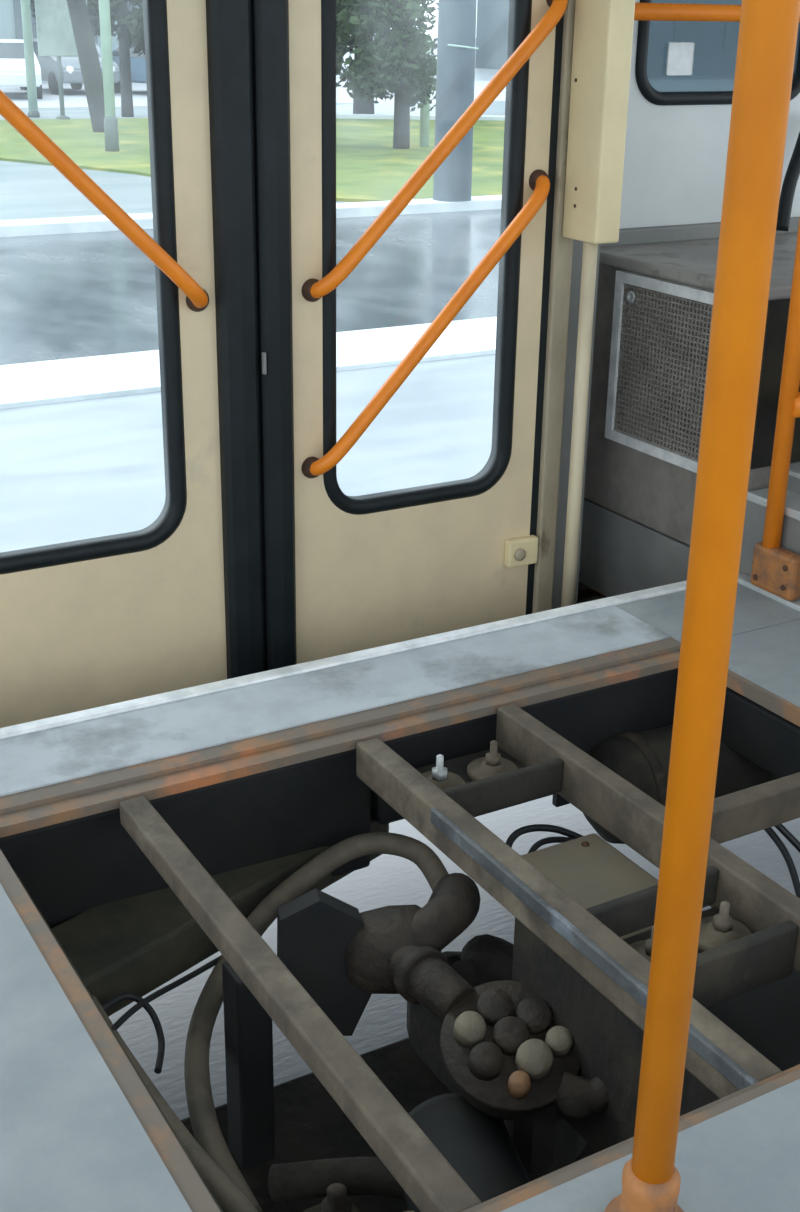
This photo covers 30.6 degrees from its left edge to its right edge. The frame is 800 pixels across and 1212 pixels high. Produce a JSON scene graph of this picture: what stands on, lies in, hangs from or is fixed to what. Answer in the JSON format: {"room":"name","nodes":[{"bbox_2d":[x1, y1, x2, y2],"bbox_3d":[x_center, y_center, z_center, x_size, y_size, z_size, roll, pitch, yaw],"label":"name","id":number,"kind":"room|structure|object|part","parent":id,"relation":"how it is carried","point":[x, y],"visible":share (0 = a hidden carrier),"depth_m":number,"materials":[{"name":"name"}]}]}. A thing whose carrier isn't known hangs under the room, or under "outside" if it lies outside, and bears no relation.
{"room":"bus interior","nodes":[
{"label":"bus interior","id":0,"kind":"room"},
{"bbox_2d":[0,118,504,201],"bbox_3d":[0.912,-8.593,27.079,38.000,0.080,16.700,-11,25,-28],"label":"lawn","id":1,"kind":"structure","parent":0,"point":[369,168],"depth_m":23.97,"materials":[{"name":"green plant"}]},
{"bbox_2d":[34,0,86,119],"bbox_3d":[-6.999,-11.645,30.305,1.100,3.050,0.320,-11,25,-28],"label":"street sign","id":2,"kind":"object","parent":1,"relation":"on","point":[55,36],"visible":0.75,"depth_m":30.06,"materials":[{"name":"metal"}]},
{"bbox_2d":[67,0,104,131],"bbox_3d":[-6.126,-12.157,26.126,3.381,7.223,2.530,-11,25,-28],"label":"tree","id":3,"kind":"object","parent":1,"relation":"on","point":[91,71],"visible":0.73,"depth_m":27.05,"materials":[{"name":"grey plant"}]},
{"bbox_2d":[98,0,118,151],"bbox_3d":[-4.654,-10.159,22.762,0.230,6.000,0.230,-11,25,-28],"label":"lamp post","id":4,"kind":"object","parent":1,"relation":"on","point":[110,120],"visible":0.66,"depth_m":23.40,"materials":[{"name":"metal"}]},
{"bbox_2d":[336,0,351,87],"bbox_3d":[-2.059,-11.340,24.224,2.388,7.178,2.499,19,28,38],"label":"conifer","id":5,"kind":"object","parent":1,"relation":"on","point":[339,39],"visible":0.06,"depth_m":24.94,"materials":[{"name":"green plant"}]},
{"bbox_2d":[336,0,437,148],"bbox_3d":[0.096,-11.188,23.938,2.347,7.176,2.265,-11,25,-28],"label":"tree","id":6,"kind":"object","parent":1,"relation":"on","point":[396,62],"visible":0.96,"depth_m":24.38,"materials":[{"name":"green plant"}]},
{"bbox_2d":[419,39,430,146],"bbox_3d":[0.440,-8.902,25.406,0.170,1.850,0.170,-11,25,-28],"label":"stake","id":7,"kind":"object","parent":1,"relation":"on","point":[424,114],"visible":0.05,"depth_m":25.52,"materials":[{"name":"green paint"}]},
{"bbox_2d":[180,1037,596,1211],"bbox_3d":[0.442,1.038,2.555,1.800,0.020,1.160,-11,25,-28],"label":"pan","id":8,"kind":"object","parent":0,"point":[310,1124],"visible":0.02,"depth_m":2.70,"materials":[{"name":"black metal"}]},
{"bbox_2d":[222,888,371,1169],"bbox_3d":[-0.188,0.748,2.629,0.281,0.483,0.140,-11,25,-28],"label":"bracket","id":9,"kind":"object","parent":8,"relation":"on","point":[315,929],"visible":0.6,"depth_m":2.57,"materials":[{"name":"black metal"}]},
{"bbox_3d":[-0.136,0.638,2.613,0.166,0.267,0.109,-3,22,-9],"label":"plate","id":10,"kind":"part","parent":9,"relation":"part of","materials":[{"name":"black metal"}]},
{"bbox_2d":[303,1183,358,1211],"bbox_3d":[-0.102,1.006,2.364,0.090,0.165,0.100,-11,25,-28],"label":"bolt","id":11,"kind":"object","parent":8,"relation":"on","point":[337,1200],"visible":1,"depth_m":2.33,"materials":[{"name":"grey metal"}]},
{"bbox_2d":[0,583,799,1211],"bbox_3d":[-0.244,0.975,1.090,4.660,0.030,3.745,-11,25,-28],"label":"floor","id":12,"kind":"structure","parent":0,"point":[71,1140],"depth_m":1.84,"materials":[{"name":"grey metal"}]},
{"bbox_2d":[0,849,220,1211],"bbox_3d":[-0.454,0.578,2.086,0.034,0.036,1.250,-11,25,-28],"label":"trim","id":13,"kind":"structure","parent":12,"relation":"attached to","point":[176,1161],"depth_m":1.97,"materials":[{"name":"metal"}]},
{"bbox_2d":[0,749,370,927],"bbox_3d":[-0.838,0.520,2.677,1.680,0.290,0.220,-11,25,-28],"label":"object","id":14,"kind":"object","parent":12,"relation":"attached to","point":[70,868],"visible":0.51,"depth_m":2.79,"materials":[{"name":"black metal"}]},
{"bbox_2d":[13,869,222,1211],"bbox_3d":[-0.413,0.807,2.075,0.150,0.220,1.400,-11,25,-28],"label":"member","id":15,"kind":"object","parent":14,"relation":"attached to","point":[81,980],"visible":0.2,"depth_m":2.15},
{"bbox_2d":[92,995,257,1211],"bbox_3d":[-0.297,0.848,2.219,0.052,0.136,0.803,-16,27,-35],"label":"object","id":16,"kind":"object","parent":15,"relation":"attached to","point":[227,1194],"visible":0.49,"depth_m":2.20,"materials":[{"name":"grey metal"}]},
{"bbox_2d":[102,992,164,1073],"bbox_3d":[-0.438,0.723,2.496,0.145,0.073,0.084,15,26,32],"label":"cable","id":17,"kind":"object","parent":16,"relation":"on","point":[124,996],"visible":0.92,"depth_m":2.51,"materials":[{"name":"black plastic"}]},
{"bbox_2d":[51,815,388,1016],"bbox_3d":[-0.406,0.587,2.810,0.180,0.120,0.994,18,27,36],"label":"tank","id":18,"kind":"object","parent":14,"relation":"attached to","point":[137,944],"visible":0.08,"depth_m":2.67,"materials":[{"name":"grey metal"}]},
{"bbox_2d":[119,796,480,1211],"bbox_3d":[-0.203,0.555,2.196,0.050,0.048,1.128,-11,25,-28],"label":"beam","id":19,"kind":"structure","parent":12,"relation":"attached to","point":[429,1180],"depth_m":2.06,"materials":[{"name":"grey metal"}]},
{"bbox_2d":[0,605,670,796],"bbox_3d":[-1.291,0.422,2.418,4.288,0.031,0.213,-11,25,-28],"label":"sill","id":20,"kind":"structure","parent":12,"relation":"attached to","point":[46,757],"depth_m":3.00,"materials":[{"name":"grey metal"}]},
{"bbox_2d":[0,637,680,837],"bbox_3d":[-0.059,0.242,2.925,1.622,0.029,0.090,-11,25,-28],"label":"trim","id":21,"kind":"structure","parent":12,"relation":"attached to","point":[36,808],"depth_m":2.86,"materials":[{"name":"metal"}]},
{"bbox_2d":[0,573,739,738],"bbox_3d":[-1.175,0.356,2.619,4.700,0.068,0.037,-11,25,-28],"label":"trim","id":22,"kind":"structure","parent":12,"relation":"attached to","point":[93,713],"depth_m":3.15,"materials":[{"name":"silver metal"}]},
{"bbox_2d":[370,668,677,823],"bbox_3d":[0.274,0.276,3.209,0.790,0.200,0.120,-11,25,-28],"label":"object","id":23,"kind":"object","parent":12,"relation":"attached to","point":[586,719],"visible":0.24,"depth_m":3.19,"materials":[{"name":"black metal"}]},
{"bbox_2d":[462,1064,799,1211],"bbox_3d":[0.538,0.639,1.970,1.622,0.039,0.032,-11,25,-28],"label":"trim","id":24,"kind":"structure","parent":12,"relation":"attached to","point":[524,1192],"depth_m":1.81,"materials":[{"name":"metal"}]},
{"bbox_2d":[356,738,781,1098],"bbox_3d":[0.213,0.483,2.427,0.058,0.078,1.128,-11,25,-28],"label":"beam","id":25,"kind":"structure","parent":24,"relation":"attached to","point":[717,1056],"depth_m":2.35,"materials":[{"name":"grey metal"}]},
{"bbox_2d":[442,758,563,816],"bbox_3d":[0.192,0.352,2.776,0.280,0.069,0.018,-11,25,-28],"label":"beam","id":26,"kind":"structure","parent":25,"relation":"attached to","point":[478,797],"depth_m":2.77,"materials":[{"name":"metal"}]},
{"bbox_2d":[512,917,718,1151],"bbox_3d":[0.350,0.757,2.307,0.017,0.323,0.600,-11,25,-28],"label":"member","id":27,"kind":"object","parent":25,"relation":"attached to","point":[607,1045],"visible":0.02,"depth_m":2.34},
{"bbox_2d":[345,873,608,1211],"bbox_3d":[0.135,0.777,2.505,0.520,0.410,0.708,-11,25,-28],"label":"pump","id":28,"kind":"object","parent":27,"relation":"attached to","point":[510,1073],"visible":0.87,"depth_m":2.44,"materials":[{"name":"black metal"}]},
{"bbox_2d":[184,832,448,1211],"bbox_3d":[-0.193,0.696,2.609,0.338,0.276,0.793,12,24,25],"label":"hose","id":29,"kind":"object","parent":28,"relation":"attached to","point":[206,1129],"visible":0.74,"depth_m":2.64,"materials":[{"name":"grey rubber"}]},
{"bbox_2d":[111,955,220,1029],"bbox_3d":[-0.388,0.666,2.601,0.035,0.061,0.401,14,25,29],"label":"cable","id":30,"kind":"object","parent":29,"relation":"on","point":[140,1004],"visible":0.75,"depth_m":2.57,"materials":[{"name":"black plastic"}]},
{"bbox_2d":[268,1157,403,1201],"bbox_3d":[0.060,0.986,2.343,0.607,0.121,0.126,12,25,26],"label":"pipe","id":31,"kind":"object","parent":28,"relation":"attached to","point":[359,1175],"visible":0.49,"depth_m":2.41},
{"bbox_2d":[506,824,582,847],"bbox_3d":[0.273,0.475,2.805,0.257,0.083,0.103,-18,28,-38],"label":"cable","id":32,"kind":"object","parent":28,"relation":"attached to","point":[511,839],"visible":0.53,"depth_m":2.83,"materials":[{"name":"black plastic"}]},
{"bbox_2d":[528,836,574,852],"bbox_3d":[0.305,0.488,2.789,0.224,0.071,0.086,-17,28,-38],"label":"cable","id":33,"kind":"object","parent":28,"relation":"attached to","point":[557,839],"visible":0.36,"depth_m":2.80,"materials":[{"name":"black plastic"}]},
{"bbox_2d":[586,867,718,936],"bbox_3d":[0.415,0.499,2.421,0.280,0.069,0.018,-11,25,-28],"label":"beam","id":34,"kind":"structure","parent":25,"relation":"attached to","point":[633,912],"depth_m":2.40,"materials":[{"name":"grey metal"}]},
{"bbox_2d":[693,920,798,1007],"bbox_3d":[0.507,0.571,2.278,0.280,0.094,0.024,-11,25,-28],"label":"beam","id":35,"kind":"structure","parent":25,"relation":"attached to","point":[724,972],"depth_m":2.28,"materials":[{"name":"grey metal"}]},
{"bbox_2d":[623,907,752,953],"bbox_3d":[0.459,0.570,2.365,0.280,0.011,0.164,-11,25,-28],"label":"tray","id":36,"kind":"object","parent":35,"relation":"attached to","point":[713,911],"visible":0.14,"depth_m":2.41,"materials":[{"name":"grey metal"}]},
{"bbox_2d":[630,926,653,962],"bbox_3d":[0.405,0.540,2.320,0.104,0.074,0.104,-11,25,-28],"label":"mount","id":37,"kind":"object","parent":36,"relation":"on","point":[644,947],"visible":0.14,"depth_m":2.32,"materials":[{"name":"grey metal"}]},
{"bbox_2d":[698,901,751,952],"bbox_3d":[0.528,0.515,2.386,0.104,0.074,0.104,-11,25,-28],"label":"mount","id":38,"kind":"object","parent":36,"relation":"on","point":[719,929],"visible":0.68,"depth_m":2.38,"materials":[{"name":"grey metal"}]},
{"bbox_2d":[496,704,799,971],"bbox_3d":[0.499,0.435,2.587,0.044,0.096,1.128,-11,25,-28],"label":"beam","id":39,"kind":"structure","parent":12,"relation":"attached to","point":[628,813],"depth_m":2.68,"materials":[{"name":"grey metal"}]},
{"bbox_2d":[416,747,555,816],"bbox_3d":[0.134,0.355,2.885,0.280,0.011,0.203,-11,25,-28],"label":"tray","id":40,"kind":"object","parent":39,"relation":"attached to","point":[458,766],"visible":0.21,"depth_m":2.95,"materials":[{"name":"grey metal"}]},
{"bbox_2d":[422,754,465,789],"bbox_3d":[0.077,0.324,2.844,0.104,0.074,0.104,-11,25,-28],"label":"mount","id":41,"kind":"object","parent":40,"relation":"on","point":[439,776],"visible":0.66,"depth_m":2.83,"materials":[{"name":"metal"}]},
{"bbox_2d":[467,740,517,780],"bbox_3d":[0.185,0.302,2.902,0.104,0.074,0.104,-11,25,-28],"label":"mount","id":42,"kind":"object","parent":40,"relation":"on","point":[490,765],"visible":0.8,"depth_m":2.89,"materials":[{"name":"grey metal"}]},
{"bbox_2d":[710,772,799,843],"bbox_3d":[0.706,0.367,2.737,0.478,0.076,0.040,-11,25,-28],"label":"beam","id":43,"kind":"structure","parent":39,"relation":"attached to","point":[759,807],"depth_m":2.69,"materials":[{"name":"metal"}]},
{"bbox_3d":[0.586,0.861,2.009,2.000,0.320,0.140,-11,25,-28],"label":"member","id":44,"kind":"object","parent":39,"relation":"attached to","visible":0},
{"bbox_2d":[706,968,799,1071],"bbox_3d":[0.865,0.756,2.522,1.000,0.020,0.570,-11,25,-28],"label":"pan","id":45,"kind":"object","parent":44,"relation":"attached to","point":[767,1017],"visible":0.02,"depth_m":2.56,"materials":[{"name":"black metal"}]},
{"bbox_2d":[764,827,799,897],"bbox_3d":[0.749,0.521,2.819,0.030,0.161,0.190,-8,24,-21],"label":"cable","id":46,"kind":"object","parent":45,"relation":"on","point":[786,855],"visible":0.76,"depth_m":2.82,"materials":[{"name":"black plastic"}]},
{"bbox_2d":[774,824,799,852],"bbox_3d":[0.808,0.508,2.827,0.217,0.181,0.015,13,25,27],"label":"cable","id":47,"kind":"object","parent":45,"relation":"on","point":[780,827],"visible":0.6,"depth_m":2.83,"materials":[{"name":"black plastic"}]},
{"bbox_2d":[579,462,799,598],"bbox_3d":[1.412,0.029,3.581,0.804,0.635,2.298,-11,25,-28],"label":"plinth","id":48,"kind":"object","parent":12,"relation":"attached to","point":[619,554],"visible":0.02,"depth_m":4.04,"materials":[{"name":"metal"}]},
{"bbox_2d":[604,0,799,1211],"bbox_3d":[0.305,-0.437,1.230,0.104,2.500,0.104,-11,25,-28],"label":"pole","id":49,"kind":"object","parent":12,"relation":"on","point":[768,29],"visible":1,"depth_m":1.37,"materials":[{"name":"orange metal"}]},
{"bbox_2d":[604,1158,683,1211],"bbox_3d":[0.287,0.682,1.681,0.104,0.088,0.104,-11,25,-28],"label":"socket","id":50,"kind":"object","parent":49,"relation":"attached to","point":[642,1191],"depth_m":1.65,"materials":[{"name":"orange plastic"}]},
{"bbox_2d":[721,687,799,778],"bbox_3d":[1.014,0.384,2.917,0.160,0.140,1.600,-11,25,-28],"label":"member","id":51,"kind":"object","parent":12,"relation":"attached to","point":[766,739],"visible":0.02,"depth_m":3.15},
{"bbox_2d":[552,793,569,806],"bbox_3d":[0.626,0.281,3.532,0.600,0.300,0.020,-11,25,-28],"label":"plate","id":52,"kind":"object","parent":51,"relation":"attached to","point":[557,801],"visible":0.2,"depth_m":3.44,"materials":[{"name":"black metal"}]},
{"bbox_2d":[583,725,777,843],"bbox_3d":[0.709,0.378,3.346,0.640,0.249,0.253,-9,24,-22],"label":"tank","id":53,"kind":"object","parent":51,"relation":"attached to","point":[642,758],"visible":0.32,"depth_m":3.21,"materials":[{"name":"black metal"}]},
{"bbox_2d":[726,669,799,726],"bbox_3d":[0.946,0.310,2.811,0.012,0.034,1.145,-11,25,-28],"label":"trim","id":54,"kind":"structure","parent":12,"relation":"attached to","point":[741,685],"depth_m":3.08,"materials":[{"name":"metal"}]},
{"bbox_2d":[738,573,799,610],"bbox_3d":[1.789,0.558,2.192,0.040,0.042,3.748,-11,25,-28],"label":"trim","id":55,"kind":"structure","parent":12,"relation":"attached to","point":[743,579],"depth_m":3.58,"materials":[{"name":"metal"}]},
{"bbox_2d":[750,299,799,468],"bbox_3d":[1.557,-0.496,3.134,0.790,0.674,1.384,-11,25,-28],"label":"housing","id":56,"kind":"object","parent":12,"relation":"on","point":[778,310],"visible":0.4,"depth_m":3.56,"materials":[{"name":"black plastic"}]},
{"bbox_2d":[751,218,799,600],"bbox_3d":[1.122,-1.225,3.204,0.488,2.487,0.143,-11,25,-28],"label":"pole","id":57,"kind":"object","parent":12,"relation":"on","point":[775,569],"visible":1,"depth_m":3.47,"materials":[{"name":"orange metal"}]},
{"bbox_2d":[0,37,799,1119],"bbox_3d":[8.202,-29.689,80.354,220.000,0.400,180.000,-11,25,-28],"label":"ground","id":58,"kind":"structure","parent":0,"point":[89,468],"depth_m":7.11,"materials":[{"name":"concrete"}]},
{"bbox_2d":[0,0,142,49],"bbox_3d":[-17.708,-27.562,58.618,26.400,11.100,10.250,-11,25,-28],"label":"building","id":59,"kind":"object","parent":58,"relation":"on","point":[10,10],"visible":0.04,"depth_m":56.36,"materials":[{"name":"grey"}]},
{"bbox_2d":[30,0,135,38],"bbox_3d":[-10.541,-21.175,47.077,4.219,8.092,3.610,-11,25,-28],"label":"tree","id":60,"kind":"object","parent":58,"relation":"on","point":[93,8],"visible":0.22,"depth_m":47.25,"materials":[{"name":"green plant"}]},
{"bbox_2d":[0,104,352,219],"bbox_3d":[8.679,-10.908,33.200,70.000,0.040,20.350,-11,25,-28],"label":"paving","id":61,"kind":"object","parent":58,"relation":"on","point":[27,190],"depth_m":18.93,"materials":[{"name":"grey concrete"}]},
{"bbox_2d":[20,0,39,117],"bbox_3d":[-7.937,-13.423,30.734,0.270,6.000,0.270,-11,25,-28],"label":"lamp post","id":62,"kind":"object","parent":61,"relation":"on","point":[33,111],"visible":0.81,"depth_m":31.34,"materials":[{"name":"metal"}]},
{"bbox_2d":[93,0,144,116],"bbox_3d":[-5.736,-14.239,31.278,2.539,7.175,2.266,-11,25,-28],"label":"tree","id":63,"kind":"object","parent":61,"relation":"on","point":[130,26],"visible":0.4,"depth_m":31.81,"materials":[{"name":"green plant"}]},
{"bbox_2d":[336,114,504,120],"bbox_3d":[7.317,-11.034,33.297,22.155,0.160,0.860,-1,22,-6],"label":"trim","id":64,"kind":"structure","parent":61,"relation":"on","point":[338,116],"depth_m":32.41,"materials":[{"name":"grey concrete"}]},
{"bbox_2d":[0,317,496,408],"bbox_3d":[17.176,-5.303,19.616,70.000,0.050,1.000,-11,25,-28],"label":"curb","id":65,"kind":"structure","parent":58,"relation":"on","point":[102,376],"depth_m":9.56,"materials":[{"name":"white concrete"}]},
{"bbox_2d":[0,209,500,364],"bbox_3d":[15.462,-6.427,22.360,70.000,0.032,5.850,-11,25,-28],"label":"road","id":66,"kind":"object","parent":58,"relation":"on","point":[87,294],"depth_m":12.49,"materials":[{"name":"grey asphalt"}]},
{"bbox_2d":[0,195,501,236],"bbox_3d":[13.886,-7.518,24.860,70.000,0.140,0.450,-11,25,-28],"label":"trim","id":67,"kind":"structure","parent":58,"relation":"on","point":[99,223],"depth_m":15.78,"materials":[{"name":"grey concrete"}]},
{"bbox_2d":[0,81,505,108],"bbox_3d":[9.238,-18.005,50.834,110.000,0.050,12.000,-11,25,-28],"label":"car park","id":68,"kind":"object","parent":58,"relation":"on","point":[73,98],"depth_m":40.41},
{"bbox_2d":[0,39,41,98],"bbox_3d":[-10.667,-14.434,39.225,1.760,1.449,4.190,-6,23,-16],"label":"car","id":69,"kind":"object","parent":68,"relation":"on","point":[12,57],"visible":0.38,"depth_m":37.73,"materials":[{"name":"white metal"}]},
{"bbox_2d":[20,38,119,94],"bbox_3d":[-9.576,-15.431,41.745,1.760,1.449,4.190,-12,25,-30],"label":"car","id":70,"kind":"object","parent":68,"relation":"on","point":[71,70],"visible":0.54,"depth_m":40.43,"materials":[{"name":"grey metal"}]},
{"bbox_2d":[112,45,145,92],"bbox_3d":[-6.770,-15.221,41.338,1.760,1.448,4.190,-17,28,-37],"label":"car","id":71,"kind":"object","parent":68,"relation":"on","point":[138,65],"visible":0.03,"depth_m":40.82,"materials":[{"name":"blue metal"}]},
{"bbox_2d":[336,101,504,115],"bbox_3d":[33.463,-14.702,43.608,76.000,0.060,26.000,-11,25,-28],"label":"road","id":72,"kind":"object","parent":58,"relation":"on","point":[497,108],"depth_m":36.36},
{"bbox_2d":[336,0,438,113],"bbox_3d":[-1.087,-15.039,32.219,4.501,8.098,3.408,-9,24,-23],"label":"conifer","id":73,"kind":"object","parent":72,"relation":"on","point":[359,107],"visible":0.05,"depth_m":33.27,"materials":[{"name":"green plant"}]},
{"bbox_2d":[433,0,478,201],"bbox_3d":[0.686,-8.047,16.398,0.478,7.000,0.497,-11,25,-28],"label":"post","id":74,"kind":"object","parent":58,"relation":"on","point":[456,40],"visible":0.8,"depth_m":17.03,"materials":[{"name":"metal"}]},
{"bbox_2d":[475,0,508,69],"bbox_3d":[20.911,-31.444,71.177,34.400,10.100,10.250,-11,25,-28],"label":"building","id":75,"kind":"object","parent":58,"relation":"on","point":[492,23],"visible":0.02,"depth_m":67.55,"materials":[{"name":"grey"}]},
{"bbox_2d":[477,833,657,939],"bbox_3d":[0.327,0.511,2.587,0.275,0.030,0.305,-11,25,-28],"label":"cover plate","id":76,"kind":"object","parent":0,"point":[589,869],"visible":0.27,"depth_m":2.64,"materials":[{"name":"metal"}]},
{"bbox_2d":[577,588,603,599],"bbox_3d":[-0.033,0.117,3.939,8.400,0.080,0.060,-11,25,-28],"label":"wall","id":77,"kind":"structure","parent":0,"point":[581,592],"depth_m":4.24,"materials":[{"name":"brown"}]},
{"bbox_2d":[526,0,575,614],"bbox_3d":[0.382,-1.039,3.587,0.079,2.540,0.075,-11,25,-28],"label":"trim","id":78,"kind":"structure","parent":77,"relation":"attached to","point":[558,249],"depth_m":3.70,"materials":[{"name":"metal"}]},
{"bbox_2d":[552,239,599,608],"bbox_3d":[0.381,-1.106,3.781,0.125,2.560,0.320,-11,25,-28],"label":"door frame","id":79,"kind":"structure","parent":77,"relation":"attached to","point":[577,253],"depth_m":3.88,"materials":[{"name":"grey metal"}]},
{"bbox_2d":[577,581,606,603],"bbox_3d":[-0.683,0.298,3.395,3.100,0.030,0.680,-11,25,-28],"label":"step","id":80,"kind":"structure","parent":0,"point":[581,586],"depth_m":4.21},
{"bbox_2d":[619,0,799,228],"bbox_3d":[1.945,-1.437,4.785,3.640,2.650,0.060,-11,25,-28],"label":"wall","id":81,"kind":"structure","parent":0,"point":[675,158],"depth_m":4.10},
{"bbox_2d":[584,217,799,544],"bbox_3d":[1.041,-0.637,4.058,0.866,0.747,0.723,-11,25,-28],"label":"box","id":82,"kind":"object","parent":81,"relation":"attached to","point":[656,284],"visible":0.64,"depth_m":3.90,"materials":[{"name":"grey metal"}]},
{"bbox_3d":[0.704,-0.602,3.788,0.017,0.459,0.495,-11,25,-28],"label":"grille frame","id":83,"kind":"part","parent":82,"relation":"part of","materials":[{"name":"grey metal"}]},
{"bbox_2d":[776,132,799,230],"bbox_3d":[1.151,-1.261,4.245,0.043,0.331,0.142,20,29,39],"label":"hose","id":84,"kind":"object","parent":82,"relation":"on","point":[792,174],"visible":0.94,"depth_m":4.23,"materials":[{"name":"rubber"}]},
{"bbox_2d":[635,0,799,105],"bbox_3d":[0.908,-1.822,3.949,0.635,0.882,0.046,-11,25,-28],"label":"window","id":85,"kind":"structure","parent":81,"relation":"in","point":[711,81],"depth_m":4.02,"materials":[{"name":"glass"}]},
{"bbox_2d":[665,42,694,74],"bbox_3d":[0.766,-1.497,3.996,0.090,0.085,0.006,-11,25,-28],"label":"paper sheet","id":86,"kind":"object","parent":85,"relation":"attached to","point":[680,55],"visible":1,"depth_m":3.99,"materials":[{"name":"white paper"}]},
{"bbox_3d":[-0.005,-2.331,2.977,8.400,0.300,0.410,-11,25,-28],"label":"wall header","id":87,"kind":"structure","parent":0,"visible":0},
{"bbox_2d":[0,0,264,727],"bbox_3d":[-0.688,-0.850,2.946,0.867,2.425,0.115,-11,25,-28],"label":"door","id":88,"kind":"structure","parent":87,"relation":"in","point":[176,602],"depth_m":3.27,"materials":[{"name":"metal"}]},
{"bbox_2d":[186,289,208,311],"bbox_3d":[-0.439,-0.667,3.186,0.052,0.052,0.024,-11,25,-28],"label":"socket","id":89,"kind":"object","parent":88,"relation":"attached to","point":[190,306],"depth_m":3.18,"materials":[{"name":"brown metal"}]},
{"bbox_2d":[251,0,567,670],"bbox_3d":[0.036,-0.996,3.338,0.808,2.425,0.115,-11,25,-28],"label":"door","id":90,"kind":"structure","parent":87,"relation":"in","point":[343,574],"depth_m":3.47,"materials":[{"name":"metal"}]},
{"bbox_2d":[301,456,318,477],"bbox_3d":[-0.206,-0.327,3.471,0.052,0.052,0.024,-11,25,-28],"label":"socket","id":91,"kind":"object","parent":90,"relation":"attached to","point":[309,464],"depth_m":3.46,"materials":[{"name":"brown metal"}]},
{"bbox_2d":[302,278,319,301],"bbox_3d":[-0.195,-0.716,3.318,0.052,0.052,0.024,-11,25,-28],"label":"socket","id":92,"kind":"object","parent":90,"relation":"attached to","point":[309,285],"depth_m":3.31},
{"bbox_3d":[0.317,-0.135,3.850,0.032,0.032,0.012,-11,25,-28],"label":"latch knob","id":93,"kind":"part","parent":90,"relation":"part of","materials":[{"name":"beige metal"}]},
{"bbox_2d":[529,169,548,190],"bbox_3d":[0.339,-1.025,3.524,0.052,0.052,0.024,-11,25,-28],"label":"socket","id":94,"kind":"object","parent":90,"relation":"attached to","point":[536,176],"depth_m":3.51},
{"bbox_2d":[546,0,552,6],"bbox_3d":[0.365,-1.410,3.382,0.052,0.052,0.024,-11,25,-28],"label":"socket","id":95,"kind":"object","parent":90,"relation":"attached to","point":[548,2],"depth_m":3.38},
{"bbox_2d":[563,0,634,243],"bbox_3d":[0.473,-1.538,3.296,0.074,1.395,0.138,-11,25,-28],"label":"mechanism cover","id":96,"kind":"object","parent":87,"relation":"attached to","point":[603,29],"visible":1,"depth_m":3.42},
{"bbox_2d":[561,242,597,606],"bbox_3d":[0.456,-0.366,3.765,0.036,1.140,0.036,-11,25,-28],"label":"shaft","id":97,"kind":"object","parent":96,"relation":"attached to","point":[589,256],"visible":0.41,"depth_m":3.71,"materials":[{"name":"beige metal"}]},
{"bbox_2d":[634,3,799,22],"bbox_3d":[1.147,-1.527,3.774,1.538,0.043,0.038,-11,25,-28],"label":"window rail","id":98,"kind":"object","parent":96,"relation":"attached to","point":[643,11],"visible":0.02,"depth_m":3.51,"materials":[{"name":"orange metal"}]}
]}

